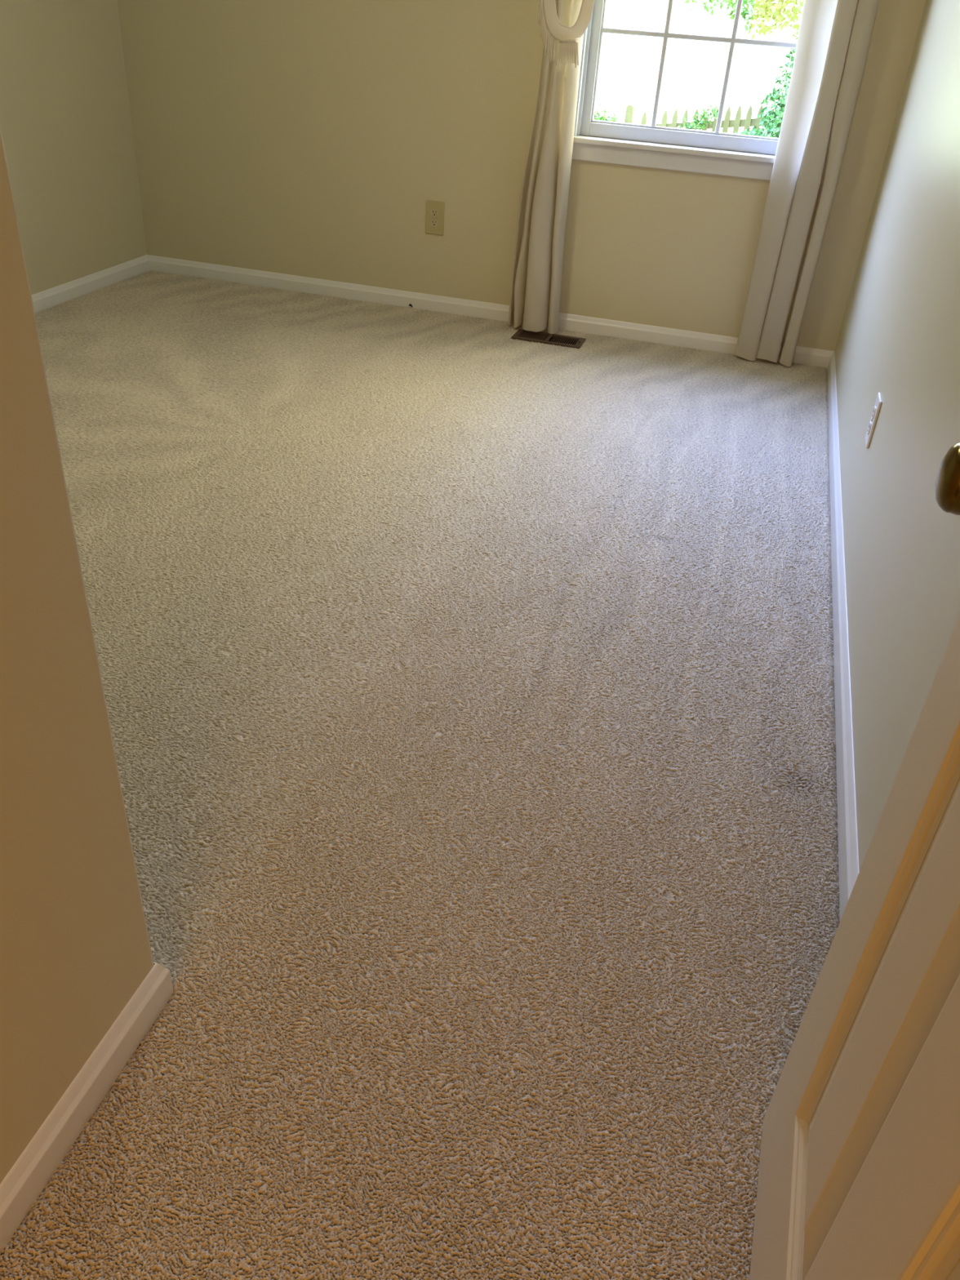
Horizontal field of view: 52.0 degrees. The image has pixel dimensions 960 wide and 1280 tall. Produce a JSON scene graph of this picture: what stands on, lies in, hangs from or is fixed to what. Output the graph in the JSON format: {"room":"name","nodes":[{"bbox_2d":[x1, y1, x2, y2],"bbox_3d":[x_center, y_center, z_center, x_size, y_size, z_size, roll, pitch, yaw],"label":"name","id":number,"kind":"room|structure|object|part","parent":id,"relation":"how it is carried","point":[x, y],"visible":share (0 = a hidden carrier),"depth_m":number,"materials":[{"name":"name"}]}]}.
{"room":"empty bedroom","nodes":[
{"label":"empty bedroom","id":0,"kind":"room"},
{"bbox_2d":[0,0,146,294],"bbox_3d":[-2.035,-1.867,2.568,0.130,2.490,3.489,12,34,12],"label":"wall","id":1,"kind":"structure","parent":0,"point":[65,119],"depth_m":3.94,"materials":[{"name":"paint"}]},
{"bbox_2d":[31,254,149,313],"bbox_3d":[-2.040,-0.875,3.195,0.012,0.072,3.489,12,34,12],"label":"baseboard","id":2,"kind":"structure","parent":1,"relation":"attached to","point":[49,298],"depth_m":4.22,"materials":[{"name":"paint"}]},
{"bbox_2d":[0,124,153,1183],"bbox_3d":[-1.593,-0.534,0.586,2.319,2.490,0.847,12,34,12],"label":"wall partition","id":3,"kind":"structure","parent":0,"point":[75,948],"depth_m":1.01,"materials":[{"name":"paint"}]},
{"bbox_2d":[0,961,173,1254],"bbox_3d":[-1.575,0.416,1.280,2.201,0.072,0.706,12,34,12],"label":"baseboard","id":4,"kind":"structure","parent":3,"relation":"attached to","point":[32,1171],"depth_m":1.18,"materials":[{"name":"paint"}]},
{"bbox_2d":[0,270,839,1279],"bbox_3d":[-0.681,-0.319,2.558,3.138,0.020,4.350,12,34,12],"label":"floor","id":5,"kind":"structure","parent":0,"point":[468,686],"depth_m":1.77,"materials":[{"name":"carpet"}]},
{"bbox_2d":[511,328,586,348],"bbox_3d":[0.281,-1.210,4.091,0.287,0.104,0.135,12,34,12],"label":"floor vent","id":6,"kind":"object","parent":5,"relation":"in","point":[562,340],"visible":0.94,"depth_m":4.08,"materials":[{"name":"black metal"}]},
{"bbox_2d":[117,0,926,351],"bbox_3d":[0.027,-2.462,3.710,3.375,2.490,0.130,12,34,12],"label":"wall","id":7,"kind":"structure","parent":0,"point":[313,139],"depth_m":4.01,"materials":[{"name":"paint"}]},
{"bbox_2d":[425,200,444,235],"bbox_3d":[-0.190,-1.774,4.133,0.081,0.131,0.009,12,34,12],"label":"electrical outlet","id":8,"kind":"object","parent":7,"relation":"attached to","point":[434,216],"visible":1,"depth_m":4.13,"materials":[{"name":"beige plastic"}]},
{"bbox_2d":[430,218,438,226],"bbox_3d":[-0.192,-1.757,4.142,0.034,0.028,0.006,12,34,12],"label":"receptacle","id":9,"kind":"object","parent":8,"relation":"attached to","point":[433,222],"depth_m":4.14,"materials":[{"name":"beige plastic"}]},
{"bbox_2d":[431,208,438,217],"bbox_3d":[-0.190,-1.790,4.121,0.034,0.028,0.006,12,34,12],"label":"receptacle","id":10,"kind":"object","parent":8,"relation":"attached to","point":[434,212],"depth_m":4.12,"materials":[{"name":"beige plastic"}]},
{"bbox_2d":[146,254,834,368],"bbox_3d":[-0.066,-1.449,4.293,3.115,0.072,0.012,12,34,12],"label":"baseboard","id":11,"kind":"structure","parent":7,"relation":"attached to","point":[590,325],"depth_m":4.30,"materials":[{"name":"paint"}]},
{"bbox_2d":[571,0,796,180],"bbox_3d":[0.826,-2.461,3.447,0.992,1.470,0.210,12,34,12],"label":"window","id":12,"kind":"structure","parent":7,"relation":"in","point":[653,146],"depth_m":3.74,"materials":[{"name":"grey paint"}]},
{"bbox_2d":[508,0,582,333],"bbox_3d":[0.302,-2.193,3.573,0.300,2.116,0.119,12,34,12],"label":"curtain","id":13,"kind":"object","parent":12,"relation":"hanging from","point":[536,283],"visible":0.9,"depth_m":3.86,"materials":[{"name":"fabric"}]},
{"bbox_2d":[537,0,595,67],"bbox_3d":[0.296,-2.281,3.429,0.215,0.493,0.066,12,34,12],"label":"tieback","id":14,"kind":"object","parent":13,"relation":"attached to","point":[567,37],"visible":1,"depth_m":3.49,"materials":[{"name":"fabric"}]},
{"bbox_3d":[0.805,-2.451,3.358,0.948,1.392,0.016,12,34,12],"label":"casing","id":15,"kind":"part","parent":12,"relation":"part of","materials":[{"name":"paint"}]},
{"bbox_2d":[734,0,879,366],"bbox_3d":[1.213,-2.024,3.422,0.258,2.118,0.090,12,34,12],"label":"curtain","id":16,"kind":"object","parent":12,"relation":"hanging from","point":[834,37],"visible":1,"depth_m":3.58,"materials":[{"name":"fabric"}]},
{"bbox_2d":[835,0,959,872],"bbox_3d":[0.956,-0.988,1.569,0.130,2.490,4.335,12,34,12],"label":"wall","id":17,"kind":"structure","parent":0,"point":[899,339],"depth_m":2.03,"materials":[{"name":"paint"}]},
{"bbox_2d":[826,351,858,920],"bbox_3d":[0.834,-0.061,2.281,0.012,0.072,4.195,12,34,12],"label":"baseboard","id":18,"kind":"structure","parent":17,"relation":"attached to","point":[848,857],"depth_m":2.02,"materials":[{"name":"paint"}]},
{"bbox_2d":[865,392,882,448],"bbox_3d":[0.967,-0.541,2.422,0.009,0.120,0.074,12,34,12],"label":"electrical outlet","id":19,"kind":"object","parent":17,"relation":"attached to","point":[878,402],"visible":1,"depth_m":2.40,"materials":[{"name":"white plastic"}]},
{"bbox_2d":[866,421,871,435],"bbox_3d":[0.965,-0.524,2.434,0.006,0.028,0.034,12,34,12],"label":"receptacle","id":20,"kind":"object","parent":19,"relation":"attached to","point":[869,428],"depth_m":2.42,"materials":[{"name":"white plastic"}]},
{"bbox_2d":[871,405,875,419],"bbox_3d":[0.967,-0.557,2.412,0.006,0.028,0.034,12,34,12],"label":"receptacle","id":21,"kind":"object","parent":19,"relation":"attached to","point":[873,414],"depth_m":2.40,"materials":[{"name":"white plastic"}]},
{"bbox_3d":[-0.138,-0.022,-0.028,0.926,2.490,0.140,12,34,12],"label":"wall","id":22,"kind":"structure","parent":0,"visible":0},
{"bbox_2d":[749,441,959,1279],"bbox_3d":[0.326,-0.039,0.367,0.158,2.020,0.772,12,34,12],"label":"door","id":23,"kind":"structure","parent":22,"relation":"in","point":[859,1173],"depth_m":0.79,"materials":[{"name":"paint"}]},
{"bbox_3d":[0.335,0.308,0.787,0.042,0.598,0.210,12,34,12],"label":"panel","id":24,"kind":"part","parent":23,"relation":"part of","materials":[{"name":"paint"}]},
{"bbox_3d":[0.235,0.471,0.526,0.035,0.598,0.208,13,34,13],"label":"panel","id":25,"kind":"part","parent":23,"relation":"part of","materials":[{"name":"paint"}]},
{"bbox_3d":[0.360,-0.115,0.710,0.054,0.054,0.054,12,34,12],"label":"knob","id":26,"kind":"part","parent":23,"relation":"part of","materials":[{"name":"gold metal"}]},
{"label":"outside","id":27,"kind":"structure","parent":0,"visible":0},
{"bbox_2d":[594,22,798,134],"bbox_3d":[31.302,-55.853,92.137,240.000,1.932,215.635,12,34,12],"label":"ground","id":28,"kind":"structure","parent":27,"point":[694,74],"depth_m":48.02,"materials":[{"name":"white"}]},
{"bbox_2d":[593,103,618,122],"bbox_3d":[1.560,-6.665,13.370,0.774,1.119,0.507,12,34,12],"label":"shrub","id":29,"kind":"object","parent":28,"relation":"on","point":[596,112],"visible":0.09,"depth_m":13.10,"materials":[{"name":"green plant"}]},
{"bbox_2d":[593,103,781,137],"bbox_3d":[3.444,-6.627,13.118,6.000,1.715,0.100,12,34,12],"label":"picket fence","id":30,"kind":"object","parent":28,"relation":"on","point":[748,122],"visible":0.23,"depth_m":13.06,"materials":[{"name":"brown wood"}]},
{"bbox_3d":[1.994,-6.769,13.528,0.092,1.050,0.100,12,34,12],"label":"post","id":31,"kind":"part","parent":30,"relation":"part of","materials":[{"name":"brown wood"}]},
{"bbox_3d":[3.464,-6.835,13.004,6.000,0.924,0.040,12,34,12],"label":"rail","id":32,"kind":"part","parent":30,"relation":"part of","materials":[{"name":"brown wood"}]},
{"bbox_2d":[676,103,719,130],"bbox_3d":[2.794,-6.508,13.114,0.680,1.189,0.361,12,34,12],"label":"shrub","id":33,"kind":"object","parent":28,"relation":"on","point":[693,124],"visible":0.3,"depth_m":12.85,"materials":[{"name":"green plant"}]},
{"bbox_2d":[661,0,804,39],"bbox_3d":[3.769,-6.818,10.906,4.105,3.455,0.766,12,34,12],"label":"tree","id":34,"kind":"object","parent":28,"relation":"on","point":[757,8],"visible":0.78,"depth_m":10.91,"materials":[{"name":"green plant"}]},
{"bbox_2d":[735,27,799,137],"bbox_3d":[3.834,-6.681,12.326,1.134,2.172,0.631,12,34,12],"label":"climbing shrub","id":35,"kind":"object","parent":28,"relation":"on","point":[770,116],"visible":0.21,"depth_m":12.32,"materials":[{"name":"green plant"}]}
]}

